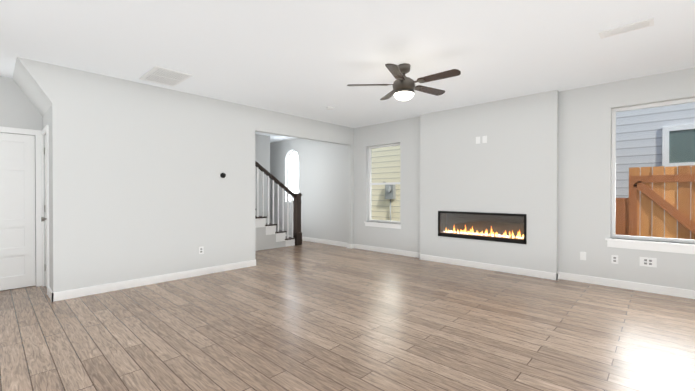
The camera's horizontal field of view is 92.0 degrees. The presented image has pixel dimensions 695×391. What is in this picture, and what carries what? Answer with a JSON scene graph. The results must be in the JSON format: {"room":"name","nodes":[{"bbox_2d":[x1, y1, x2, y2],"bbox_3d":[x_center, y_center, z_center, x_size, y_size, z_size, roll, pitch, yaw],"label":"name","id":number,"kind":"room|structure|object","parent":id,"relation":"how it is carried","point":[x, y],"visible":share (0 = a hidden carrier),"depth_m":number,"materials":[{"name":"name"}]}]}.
{"room":"living room","nodes":[
{"label":"living room","id":0,"kind":"room"},
{"bbox_2d":[0,76,42,254],"bbox_3d":[-5.820,-0.137,2.848,0.120,2.740,4.800,0,0,43],"label":"wall","id":1,"kind":"structure","parent":0,"point":[18,109],"depth_m":4.38,"materials":[{"name":"white paint"}]},
{"bbox_2d":[0,133,35,290],"bbox_3d":[-4.476,0.207,4.219,0.116,2.018,0.807,0,0,43],"label":"door","id":2,"kind":"structure","parent":1,"relation":"in","point":[17,217],"depth_m":4.40,"materials":[{"name":"white wood"}]},
{"bbox_2d":[0,126,41,286],"bbox_3d":[-4.460,0.174,4.204,0.018,2.100,0.955,0,0,43],"label":"door frame","id":3,"kind":"structure","parent":1,"relation":"attached to","point":[37,133],"depth_m":4.51,"materials":[{"name":"white wood"}]},
{"bbox_2d":[13,57,51,115],"bbox_3d":[-3.871,-1.290,4.106,1.000,0.450,0.290,0,0,43],"label":"wall","id":4,"kind":"structure","parent":0,"point":[32,79],"depth_m":3.86,"materials":[{"name":"white paint"}]},
{"bbox_2d":[43,106,51,289],"bbox_3d":[-3.819,-0.147,4.345,1.000,2.740,0.120,0,0,43],"label":"wall","id":5,"kind":"structure","parent":0,"point":[47,118],"depth_m":4.08,"materials":[{"name":"white paint"}]},
{"bbox_2d":[41,135,46,286],"bbox_3d":[-3.904,0.206,4.338,0.504,2.018,0.110,0,0,43],"label":"closet door","id":6,"kind":"structure","parent":5,"relation":"in","point":[45,220],"depth_m":4.46,"materials":[{"name":"white wood"}]},
{"bbox_2d":[41,125,49,294],"bbox_3d":[-3.906,0.178,4.334,0.630,2.090,0.018,0,0,43],"label":"door frame","id":7,"kind":"structure","parent":5,"relation":"attached to","point":[45,130],"depth_m":4.14,"materials":[{"name":"white wood"}]},
{"bbox_2d":[48,287,52,298],"bbox_3d":[-3.547,1.175,4.007,0.350,0.100,0.014,0,0,43],"label":"baseboard","id":8,"kind":"structure","parent":5,"relation":"attached to","point":[49,289],"depth_m":4.02,"materials":[{"name":"white wood"}]},
{"bbox_2d":[51,64,353,292],"bbox_3d":[-1.675,-0.156,5.818,0.120,2.740,5.200,0,0,43],"label":"wall","id":9,"kind":"structure","parent":0,"point":[141,187],"depth_m":4.62,"materials":[{"name":"white paint"}]},
{"bbox_2d":[51,259,255,301],"bbox_3d":[-2.497,1.170,4.849,0.014,0.100,2.678,0,0,43],"label":"baseboard","id":10,"kind":"structure","parent":9,"relation":"attached to","point":[73,293],"depth_m":4.55,"materials":[{"name":"white wood"}]},
{"bbox_2d":[199,246,203,253],"bbox_3d":[-2.237,0.838,5.131,0.008,0.114,0.070,0,0,43],"label":"outlet","id":11,"kind":"object","parent":9,"relation":"attached to","point":[201,250],"visible":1,"depth_m":5.13,"materials":[{"name":"white plastic"}]},
{"bbox_2d":[255,134,269,222],"bbox_3d":[-3.595,-0.164,7.133,0.120,2.740,4.500,0,0,43],"label":"wall","id":12,"kind":"structure","parent":0,"point":[262,150],"depth_m":8.56,"materials":[{"name":"white paint"}]},
{"bbox_2d":[0,240,694,390],"bbox_3d":[-2.270,1.256,3.200,12.600,0.050,10.150,0,0,43],"label":"floor","id":13,"kind":"structure","parent":0,"point":[309,316],"depth_m":3.02,"materials":[{"name":"laminate"}]},
{"bbox_2d":[255,161,301,250],"bbox_3d":[-2.659,-0.504,7.261,1.046,3.418,3.448,0,0,43],"label":"stairs","id":14,"kind":"structure","parent":13,"relation":"on","point":[268,235],"depth_m":7.69,"materials":[{"name":"white wood"}]},
{"bbox_2d":[0,0,694,142],"bbox_3d":[-2.270,-1.569,3.182,12.600,0.120,10.150,0,0,43],"label":"ceiling","id":15,"kind":"structure","parent":0,"point":[310,59],"depth_m":3.40,"materials":[{"name":"white paint"}]},
{"bbox_2d":[139,66,192,86],"bbox_3d":[-2.324,-1.510,4.281,0.640,0.012,0.420,0,0,43],"label":"ceiling vent","id":16,"kind":"object","parent":15,"relation":"in","point":[163,76],"visible":0.98,"depth_m":4.25,"materials":[{"name":"white plastic"}]},
{"bbox_2d":[347,63,460,100],"bbox_3d":[0.700,-1.312,3.895,1.240,0.402,1.270,0,0,43],"label":"ceiling fan","id":17,"kind":"object","parent":15,"relation":"hanging from","point":[404,87],"visible":1,"depth_m":3.82,"materials":[{"name":"grey metal"}]},
{"bbox_2d":[599,17,653,38],"bbox_3d":[2.506,-1.502,3.023,0.375,0.012,0.160,0,0,43],"label":"ceiling vent","id":18,"kind":"object","parent":15,"relation":"in","point":[645,23],"visible":1,"depth_m":3.01,"materials":[{"name":"white plastic"}]},
{"bbox_2d":[270,67,694,289],"bbox_3d":[1.145,-0.162,6.843,12.600,2.740,0.150,0,0,43],"label":"wall","id":19,"kind":"structure","parent":0,"point":[585,142],"depth_m":4.84,"materials":[{"name":"white paint"}]},
{"bbox_2d":[288,150,298,201],"bbox_3d":[-1.463,-0.533,9.323,0.594,1.444,0.045,0,0,43],"label":"window","id":20,"kind":"structure","parent":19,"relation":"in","point":[293,172],"depth_m":9.37,"materials":[{"name":"white glass"}]},
{"bbox_2d":[364,221,401,228],"bbox_3d":[0.762,0.628,7.141,0.980,0.095,0.115,0,0,43],"label":"window sill","id":21,"kind":"structure","parent":19,"relation":"attached to","point":[385,225],"depth_m":7.08,"materials":[{"name":"white wood"}]},
{"bbox_2d":[369,143,399,223],"bbox_3d":[0.808,-0.252,7.185,0.896,1.661,0.080,0,0,43],"label":"window","id":22,"kind":"structure","parent":19,"relation":"in","point":[376,184],"depth_m":7.36,"materials":[{"name":"white plastic"}]},
{"bbox_2d":[420,90,558,272],"bbox_3d":[2.236,-0.155,5.638,2.240,2.740,0.120,0,0,43],"label":"wall bump-out","id":23,"kind":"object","parent":19,"relation":"attached to","point":[511,166],"visible":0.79,"depth_m":5.40,"materials":[{"name":"white paint"}]},
{"bbox_2d":[438,211,526,243],"bbox_3d":[2.272,0.510,5.696,1.468,0.458,0.270,0,0,43],"label":"fireplace","id":24,"kind":"object","parent":23,"relation":"in","point":[504,227],"visible":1,"depth_m":5.68,"materials":[{"name":"black metal"}]},
{"bbox_2d":[482,136,486,142],"bbox_3d":[2.259,-0.924,5.527,0.070,0.114,0.007,0,0,43],"label":"outlet","id":25,"kind":"object","parent":23,"relation":"attached to","point":[484,139],"visible":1,"depth_m":5.53,"materials":[{"name":"white plastic"}]},
{"bbox_2d":[286,234,694,298],"bbox_3d":[1.048,1.158,6.748,12.600,0.100,0.134,0,0,43],"label":"baseboard","id":26,"kind":"structure","parent":19,"relation":"attached to","point":[672,291],"depth_m":5.01,"materials":[{"name":"white wood"}]},
{"bbox_2d":[580,252,585,259],"bbox_3d":[3.313,0.851,4.717,0.070,0.114,0.007,0,0,43],"label":"outlet","id":27,"kind":"object","parent":19,"relation":"attached to","point":[582,255],"visible":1,"depth_m":4.71,"materials":[{"name":"white plastic"}]},
{"bbox_2d":[611,255,617,263],"bbox_3d":[3.568,0.853,4.478,0.070,0.114,0.008,0,0,43],"label":"electrical outlet","id":28,"kind":"object","parent":19,"relation":"attached to","point":[614,259],"visible":1,"depth_m":4.48,"materials":[{"name":"white plastic"}]},
{"bbox_2d":[639,257,656,267],"bbox_3d":[3.809,0.844,4.252,0.162,0.114,0.008,0,0,43],"label":"electrical outlet","id":29,"kind":"object","parent":19,"relation":"attached to","point":[648,262],"visible":1,"depth_m":4.25,"materials":[{"name":"white plastic"}]},
{"bbox_2d":[605,238,694,253],"bbox_3d":[4.215,0.639,3.909,1.920,0.115,0.120,0,0,43],"label":"window sill","id":30,"kind":"structure","parent":19,"relation":"attached to","point":[675,247],"depth_m":4.21,"materials":[{"name":"white"}]},
{"bbox_2d":[611,98,694,243],"bbox_3d":[4.274,-0.297,3.966,1.816,1.751,0.050,0,0,43],"label":"window","id":31,"kind":"structure","parent":19,"relation":"in","point":[613,176],"depth_m":4.41,"materials":[{"name":"white plastic"}]},
{"label":"outside","id":32,"kind":"structure","parent":0,"visible":0},
{"bbox_3d":[6.437,1.378,11.489,28.000,0.100,13.849,0,0,43],"label":"ground","id":33,"kind":"structure","parent":32,"visible":0},
{"bbox_2d":[372,146,399,220],"bbox_3d":[0.235,-1.995,11.276,11.200,6.650,0.200,0,0,43],"label":"neighbour tan","id":34,"kind":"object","parent":33,"relation":"on","point":[380,169],"depth_m":10.30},
{"bbox_2d":[385,184,395,220],"bbox_3d":[1.263,0.492,10.063,0.300,1.690,0.189,0,0,43],"label":"meter box","id":35,"kind":"object","parent":34,"relation":"attached to","point":[392,191],"depth_m":10.01,"materials":[{"name":"grey metal"}]},
{"bbox_2d":[615,165,694,239],"bbox_3d":[6.014,0.465,3.971,4.542,1.822,0.067,0,0,43],"label":"fence","id":36,"kind":"object","parent":33,"relation":"on","point":[640,196],"depth_m":5.13,"materials":[{"name":"brown wood"}]},
{"bbox_2d":[616,102,694,238],"bbox_3d":[8.271,-1.948,3.765,10.800,6.650,0.199,0,0,43],"label":"house","id":37,"kind":"structure","parent":33,"relation":"on","point":[630,140],"depth_m":6.23,"materials":[{"name":"grey"}]},
{"bbox_2d":[662,123,694,167],"bbox_3d":[6.055,-0.860,5.684,1.050,0.750,0.029,0,0,43],"label":"window","id":38,"kind":"structure","parent":37,"relation":"attached to","point":[672,142],"depth_m":5.90,"materials":[{"name":"white"}]}
]}

